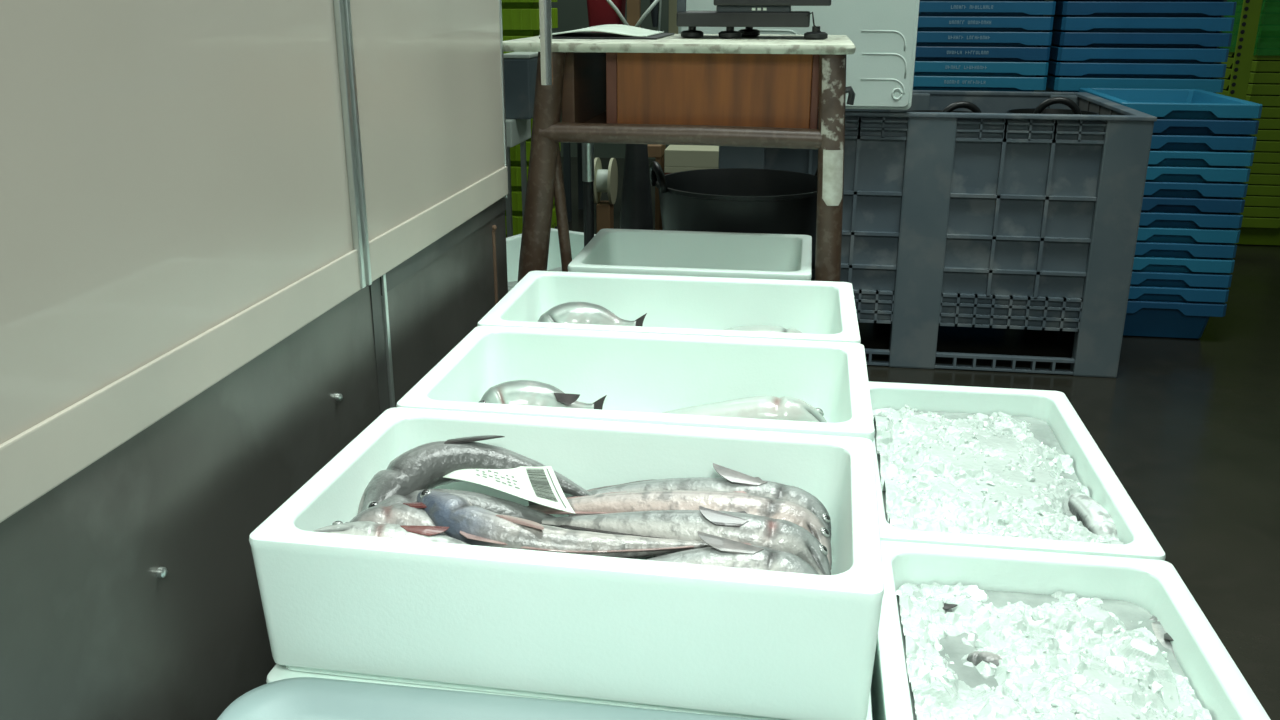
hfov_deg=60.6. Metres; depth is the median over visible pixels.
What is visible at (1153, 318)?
crate
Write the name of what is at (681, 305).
box
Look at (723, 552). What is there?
fish
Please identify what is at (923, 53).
crate
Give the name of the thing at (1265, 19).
crate
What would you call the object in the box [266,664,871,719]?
box
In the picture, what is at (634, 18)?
frame
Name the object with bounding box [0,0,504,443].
wall
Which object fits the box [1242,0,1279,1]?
crate
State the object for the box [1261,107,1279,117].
crate
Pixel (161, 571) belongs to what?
bolt
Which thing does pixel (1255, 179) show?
crate
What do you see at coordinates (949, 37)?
print
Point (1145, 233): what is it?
crate
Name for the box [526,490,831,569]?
fish
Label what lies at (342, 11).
trim
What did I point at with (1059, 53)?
crate
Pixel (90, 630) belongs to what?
cladding
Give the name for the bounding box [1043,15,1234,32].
crate
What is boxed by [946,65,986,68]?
print
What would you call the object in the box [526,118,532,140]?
crate
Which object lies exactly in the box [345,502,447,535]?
fish
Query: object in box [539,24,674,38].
clipboard
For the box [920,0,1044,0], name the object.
crate
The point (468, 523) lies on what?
fish
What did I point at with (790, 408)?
fish
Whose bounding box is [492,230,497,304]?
trim
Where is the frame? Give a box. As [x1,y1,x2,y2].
[606,0,659,27]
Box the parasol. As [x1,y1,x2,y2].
[650,0,661,30]
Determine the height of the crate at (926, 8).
0.130 m
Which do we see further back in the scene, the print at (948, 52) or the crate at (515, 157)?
the crate at (515, 157)
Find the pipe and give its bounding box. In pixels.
[539,0,552,84]
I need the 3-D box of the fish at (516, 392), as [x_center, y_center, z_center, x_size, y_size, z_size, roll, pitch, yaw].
[-0.162,0.075,1.824,0.216,0.078,0.077,0,18,1]
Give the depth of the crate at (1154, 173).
3.42 m
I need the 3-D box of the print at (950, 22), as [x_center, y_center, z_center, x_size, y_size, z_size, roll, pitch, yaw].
[1.206,-1.233,3.998,0.148,0.012,0.003,3,19,8]
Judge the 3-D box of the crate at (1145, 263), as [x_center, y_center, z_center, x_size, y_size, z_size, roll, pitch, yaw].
[1.738,-0.357,3.810,0.410,0.130,0.600,3,19,8]
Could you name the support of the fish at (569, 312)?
in the box at (681, 305)
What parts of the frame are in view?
post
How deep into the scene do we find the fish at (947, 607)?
1.44 m
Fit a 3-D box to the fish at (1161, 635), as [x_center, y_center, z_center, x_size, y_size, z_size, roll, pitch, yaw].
[0.660,0.368,1.373,0.045,0.038,0.196,5,19,14]
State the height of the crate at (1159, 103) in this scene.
0.130 m
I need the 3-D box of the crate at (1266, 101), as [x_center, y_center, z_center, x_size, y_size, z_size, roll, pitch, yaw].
[2.969,-1.136,4.928,0.600,0.130,0.400,3,19,8]
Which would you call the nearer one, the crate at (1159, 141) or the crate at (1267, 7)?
the crate at (1159, 141)
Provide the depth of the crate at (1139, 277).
3.52 m
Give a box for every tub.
[649,161,817,269]
[811,269,814,280]
[899,101,981,112]
[1007,97,1098,114]
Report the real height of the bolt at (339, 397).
0.011 m
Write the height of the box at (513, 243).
0.173 m
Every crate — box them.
[501,0,556,8]
[502,8,557,35]
[503,36,533,53]
[505,191,554,215]
[505,204,556,237]
[510,141,560,165]
[511,166,528,190]
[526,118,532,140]
[913,75,1046,91]
[914,60,1048,76]
[915,45,1049,61]
[916,31,1051,46]
[917,16,1053,31]
[919,1,1055,16]
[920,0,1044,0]
[1041,30,1231,47]
[1041,44,1228,63]
[1041,73,1223,92]
[1042,59,1226,78]
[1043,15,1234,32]
[1052,1,1236,16]
[1054,0,1223,1]
[1079,88,1262,119]
[1123,299,1226,338]
[1128,285,1228,301]
[1130,270,1231,287]
[1133,256,1234,272]
[1135,241,1236,257]
[1137,226,1239,242]
[1139,211,1242,228]
[1141,196,1244,213]
[1143,181,1247,197]
[1146,165,1250,182]
[1148,150,1253,166]
[1150,134,1256,151]
[1153,118,1258,135]
[1216,89,1279,106]
[1220,78,1279,95]
[1221,56,1279,72]
[1223,67,1279,83]
[1224,46,1279,60]
[1226,24,1279,37]
[1229,13,1279,25]
[1231,35,1279,48]
[1234,217,1279,244]
[1235,2,1279,13]
[1240,206,1279,217]
[1241,195,1279,206]
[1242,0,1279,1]
[1244,173,1279,184]
[1245,163,1279,173]
[1246,184,1279,195]
[1248,141,1279,151]
[1249,129,1279,140]
[1251,118,1279,129]
[1253,152,1279,162]
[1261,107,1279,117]
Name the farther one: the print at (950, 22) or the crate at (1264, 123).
the crate at (1264, 123)
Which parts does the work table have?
leg, panel, leg, rail, leg, knob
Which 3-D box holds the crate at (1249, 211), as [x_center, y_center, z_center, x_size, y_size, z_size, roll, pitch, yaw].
[2.969,-0.676,5.082,0.600,0.130,0.400,3,19,8]
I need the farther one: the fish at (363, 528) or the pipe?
the pipe
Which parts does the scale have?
frame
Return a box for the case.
[503,52,537,118]
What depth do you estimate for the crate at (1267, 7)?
4.65 m
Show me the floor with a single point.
(1189, 428)
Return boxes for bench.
[506,119,530,237]
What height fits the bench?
0.605 m
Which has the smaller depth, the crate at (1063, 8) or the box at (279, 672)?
the box at (279, 672)
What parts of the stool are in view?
leg, leg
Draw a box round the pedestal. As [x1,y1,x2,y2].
[620,144,652,229]
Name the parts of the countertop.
leg, leg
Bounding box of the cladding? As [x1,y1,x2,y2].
[0,211,507,719]
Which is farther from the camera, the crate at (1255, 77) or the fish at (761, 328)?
the crate at (1255, 77)
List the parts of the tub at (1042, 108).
handle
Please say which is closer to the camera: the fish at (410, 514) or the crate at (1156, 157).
the fish at (410, 514)
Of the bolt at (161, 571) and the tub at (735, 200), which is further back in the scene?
the tub at (735, 200)
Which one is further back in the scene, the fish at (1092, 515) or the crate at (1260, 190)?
the crate at (1260, 190)
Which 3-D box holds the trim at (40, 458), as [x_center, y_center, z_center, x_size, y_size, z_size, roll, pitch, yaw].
[-0.545,0.157,0.716,0.006,0.060,3.484,3,19,8]
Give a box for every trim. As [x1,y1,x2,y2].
[0,166,507,522]
[333,0,371,287]
[370,196,505,414]
[381,274,394,407]
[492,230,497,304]
[499,0,508,197]
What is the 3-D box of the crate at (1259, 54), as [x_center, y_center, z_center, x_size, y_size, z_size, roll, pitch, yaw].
[2.970,-1.320,4.867,0.600,0.130,0.400,3,19,8]
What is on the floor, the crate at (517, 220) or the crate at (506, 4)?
the crate at (517, 220)
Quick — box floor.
[552,157,1279,719]
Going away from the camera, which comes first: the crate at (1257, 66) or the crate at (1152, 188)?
the crate at (1152, 188)
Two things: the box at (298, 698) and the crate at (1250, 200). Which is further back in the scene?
the crate at (1250, 200)
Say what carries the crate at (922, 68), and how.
on the crate at (949, 83)
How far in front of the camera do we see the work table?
2.31 m
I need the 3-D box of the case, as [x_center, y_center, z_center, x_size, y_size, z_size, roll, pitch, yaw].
[-0.477,-1.116,4.446,0.114,0.252,0.204,3,19,8]
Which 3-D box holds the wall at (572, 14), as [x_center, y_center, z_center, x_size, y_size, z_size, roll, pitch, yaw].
[1.141,-2.891,7.037,10.000,3.200,0.150,3,19,8]
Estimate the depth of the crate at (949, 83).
4.06 m
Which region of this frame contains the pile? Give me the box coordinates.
[664,145,718,174]
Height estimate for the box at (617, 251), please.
0.173 m
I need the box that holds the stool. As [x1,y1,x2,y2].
[648,144,665,229]
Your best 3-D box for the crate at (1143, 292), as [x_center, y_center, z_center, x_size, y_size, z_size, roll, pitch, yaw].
[1.736,-0.265,3.841,0.410,0.130,0.600,3,19,8]
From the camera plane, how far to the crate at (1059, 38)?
3.94 m
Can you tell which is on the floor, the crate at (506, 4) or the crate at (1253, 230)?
the crate at (1253, 230)
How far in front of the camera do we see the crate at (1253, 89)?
4.75 m
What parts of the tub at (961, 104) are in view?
handle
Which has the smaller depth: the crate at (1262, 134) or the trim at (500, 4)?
the trim at (500, 4)
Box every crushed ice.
[872,404,1123,543]
[896,582,1211,719]
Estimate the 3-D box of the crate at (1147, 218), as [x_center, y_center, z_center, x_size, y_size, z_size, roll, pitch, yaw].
[1.738,-0.495,3.763,0.410,0.130,0.600,3,19,8]
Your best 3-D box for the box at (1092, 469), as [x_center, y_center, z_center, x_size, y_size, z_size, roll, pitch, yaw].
[0.572,0.236,1.865,0.405,0.173,0.672,3,19,8]
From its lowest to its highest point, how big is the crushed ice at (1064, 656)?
0.098 m
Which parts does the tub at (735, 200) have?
handle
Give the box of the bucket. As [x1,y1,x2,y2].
[587,0,625,32]
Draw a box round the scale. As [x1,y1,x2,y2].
[676,0,830,39]
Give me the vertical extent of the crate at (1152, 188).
0.130 m
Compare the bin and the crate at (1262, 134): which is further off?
the crate at (1262, 134)
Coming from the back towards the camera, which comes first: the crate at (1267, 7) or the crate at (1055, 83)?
the crate at (1267, 7)
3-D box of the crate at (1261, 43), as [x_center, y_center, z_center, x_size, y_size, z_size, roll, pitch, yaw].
[2.969,-1.366,4.851,0.600,0.130,0.400,3,19,8]
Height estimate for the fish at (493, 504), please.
0.100 m
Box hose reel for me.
[594,158,617,232]
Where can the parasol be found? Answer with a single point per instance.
(656, 11)
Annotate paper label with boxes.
[443,466,574,513]
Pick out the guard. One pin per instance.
(1251, 9)
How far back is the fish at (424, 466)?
1.41 m
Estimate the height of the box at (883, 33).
0.405 m
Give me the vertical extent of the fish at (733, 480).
0.075 m
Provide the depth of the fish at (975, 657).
1.33 m
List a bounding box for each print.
[944,80,984,83]
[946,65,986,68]
[947,51,987,53]
[948,36,989,38]
[949,21,990,23]
[951,5,992,8]
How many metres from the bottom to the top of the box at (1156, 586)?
0.173 m
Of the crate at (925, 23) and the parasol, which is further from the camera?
the parasol
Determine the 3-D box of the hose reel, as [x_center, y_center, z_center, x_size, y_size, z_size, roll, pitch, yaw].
[-0.154,-0.681,4.806,0.082,0.410,0.200,3,19,8]
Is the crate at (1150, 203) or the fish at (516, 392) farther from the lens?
the crate at (1150, 203)
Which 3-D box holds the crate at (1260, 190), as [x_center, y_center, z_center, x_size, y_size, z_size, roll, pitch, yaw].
[2.970,-0.767,5.049,0.600,0.130,0.400,3,19,8]
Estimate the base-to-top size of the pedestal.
0.760 m
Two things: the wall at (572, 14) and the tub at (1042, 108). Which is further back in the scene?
the wall at (572, 14)
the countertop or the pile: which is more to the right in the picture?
the pile
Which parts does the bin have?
post, ribbed panel, ribbed panel, post, post, ribbed panel, ribbed panel, post, panel, post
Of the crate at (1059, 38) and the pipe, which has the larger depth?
the crate at (1059, 38)
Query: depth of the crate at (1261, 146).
4.81 m
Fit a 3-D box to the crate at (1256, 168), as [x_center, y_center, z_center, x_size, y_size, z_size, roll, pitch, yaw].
[2.969,-0.860,5.021,0.600,0.130,0.400,3,19,8]
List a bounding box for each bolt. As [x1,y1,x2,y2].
[157,567,166,577]
[336,393,342,400]
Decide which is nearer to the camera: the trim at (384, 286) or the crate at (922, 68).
the trim at (384, 286)
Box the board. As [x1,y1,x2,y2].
[668,0,677,33]
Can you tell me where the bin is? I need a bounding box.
[718,90,1156,377]
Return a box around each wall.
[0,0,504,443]
[551,0,1241,158]
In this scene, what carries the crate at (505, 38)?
on the crate
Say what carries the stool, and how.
on the floor
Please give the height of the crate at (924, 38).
0.130 m
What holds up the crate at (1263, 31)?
on the crate at (1261, 43)
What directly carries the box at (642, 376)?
on the box
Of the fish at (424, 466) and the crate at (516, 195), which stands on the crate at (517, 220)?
the crate at (516, 195)
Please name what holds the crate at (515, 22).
on the crate at (505, 38)
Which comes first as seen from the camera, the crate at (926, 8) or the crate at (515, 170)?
the crate at (926, 8)
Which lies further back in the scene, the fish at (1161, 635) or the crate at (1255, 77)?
the crate at (1255, 77)
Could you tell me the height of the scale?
0.340 m
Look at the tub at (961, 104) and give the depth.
3.26 m
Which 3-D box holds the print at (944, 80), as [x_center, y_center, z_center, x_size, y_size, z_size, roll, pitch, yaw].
[1.205,-1.032,4.063,0.148,0.012,0.003,3,19,8]
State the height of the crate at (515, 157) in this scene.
0.125 m
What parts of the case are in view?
case lid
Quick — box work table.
[503,34,855,282]
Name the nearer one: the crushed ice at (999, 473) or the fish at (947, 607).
the fish at (947, 607)
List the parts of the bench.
leg, leg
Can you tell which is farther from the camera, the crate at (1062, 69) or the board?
the board
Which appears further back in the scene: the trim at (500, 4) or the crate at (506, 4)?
the crate at (506, 4)
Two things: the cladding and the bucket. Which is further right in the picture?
the bucket
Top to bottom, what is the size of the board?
0.450 m
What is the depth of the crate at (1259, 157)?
4.83 m
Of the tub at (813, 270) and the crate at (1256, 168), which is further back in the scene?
the crate at (1256, 168)
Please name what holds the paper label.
on the fish at (493, 504)
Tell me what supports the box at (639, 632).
on the box at (279, 672)
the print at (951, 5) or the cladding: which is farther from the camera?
the print at (951, 5)
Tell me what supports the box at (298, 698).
on the box
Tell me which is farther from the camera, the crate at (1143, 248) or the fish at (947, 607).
the crate at (1143, 248)
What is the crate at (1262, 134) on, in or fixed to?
on the crate at (1261, 146)
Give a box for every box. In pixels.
[217,677,760,719]
[249,407,883,719]
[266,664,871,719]
[396,325,874,441]
[477,271,860,343]
[506,228,595,286]
[568,228,811,280]
[678,0,919,109]
[869,381,1165,560]
[871,540,1270,719]
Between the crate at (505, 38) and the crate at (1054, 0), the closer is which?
the crate at (1054, 0)
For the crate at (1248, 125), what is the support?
on the crate at (1159, 141)
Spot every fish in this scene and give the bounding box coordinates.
[313,521,469,544]
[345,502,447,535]
[358,435,592,513]
[375,489,664,556]
[417,489,751,558]
[478,380,606,409]
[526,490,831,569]
[528,463,830,541]
[537,302,646,325]
[541,506,830,574]
[645,531,818,574]
[663,396,826,422]
[723,325,801,332]
[943,603,956,613]
[967,651,1001,666]
[1068,493,1117,537]
[1149,616,1175,658]
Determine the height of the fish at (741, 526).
0.074 m
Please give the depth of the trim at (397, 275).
1.78 m
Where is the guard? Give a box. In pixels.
[1228,0,1262,99]

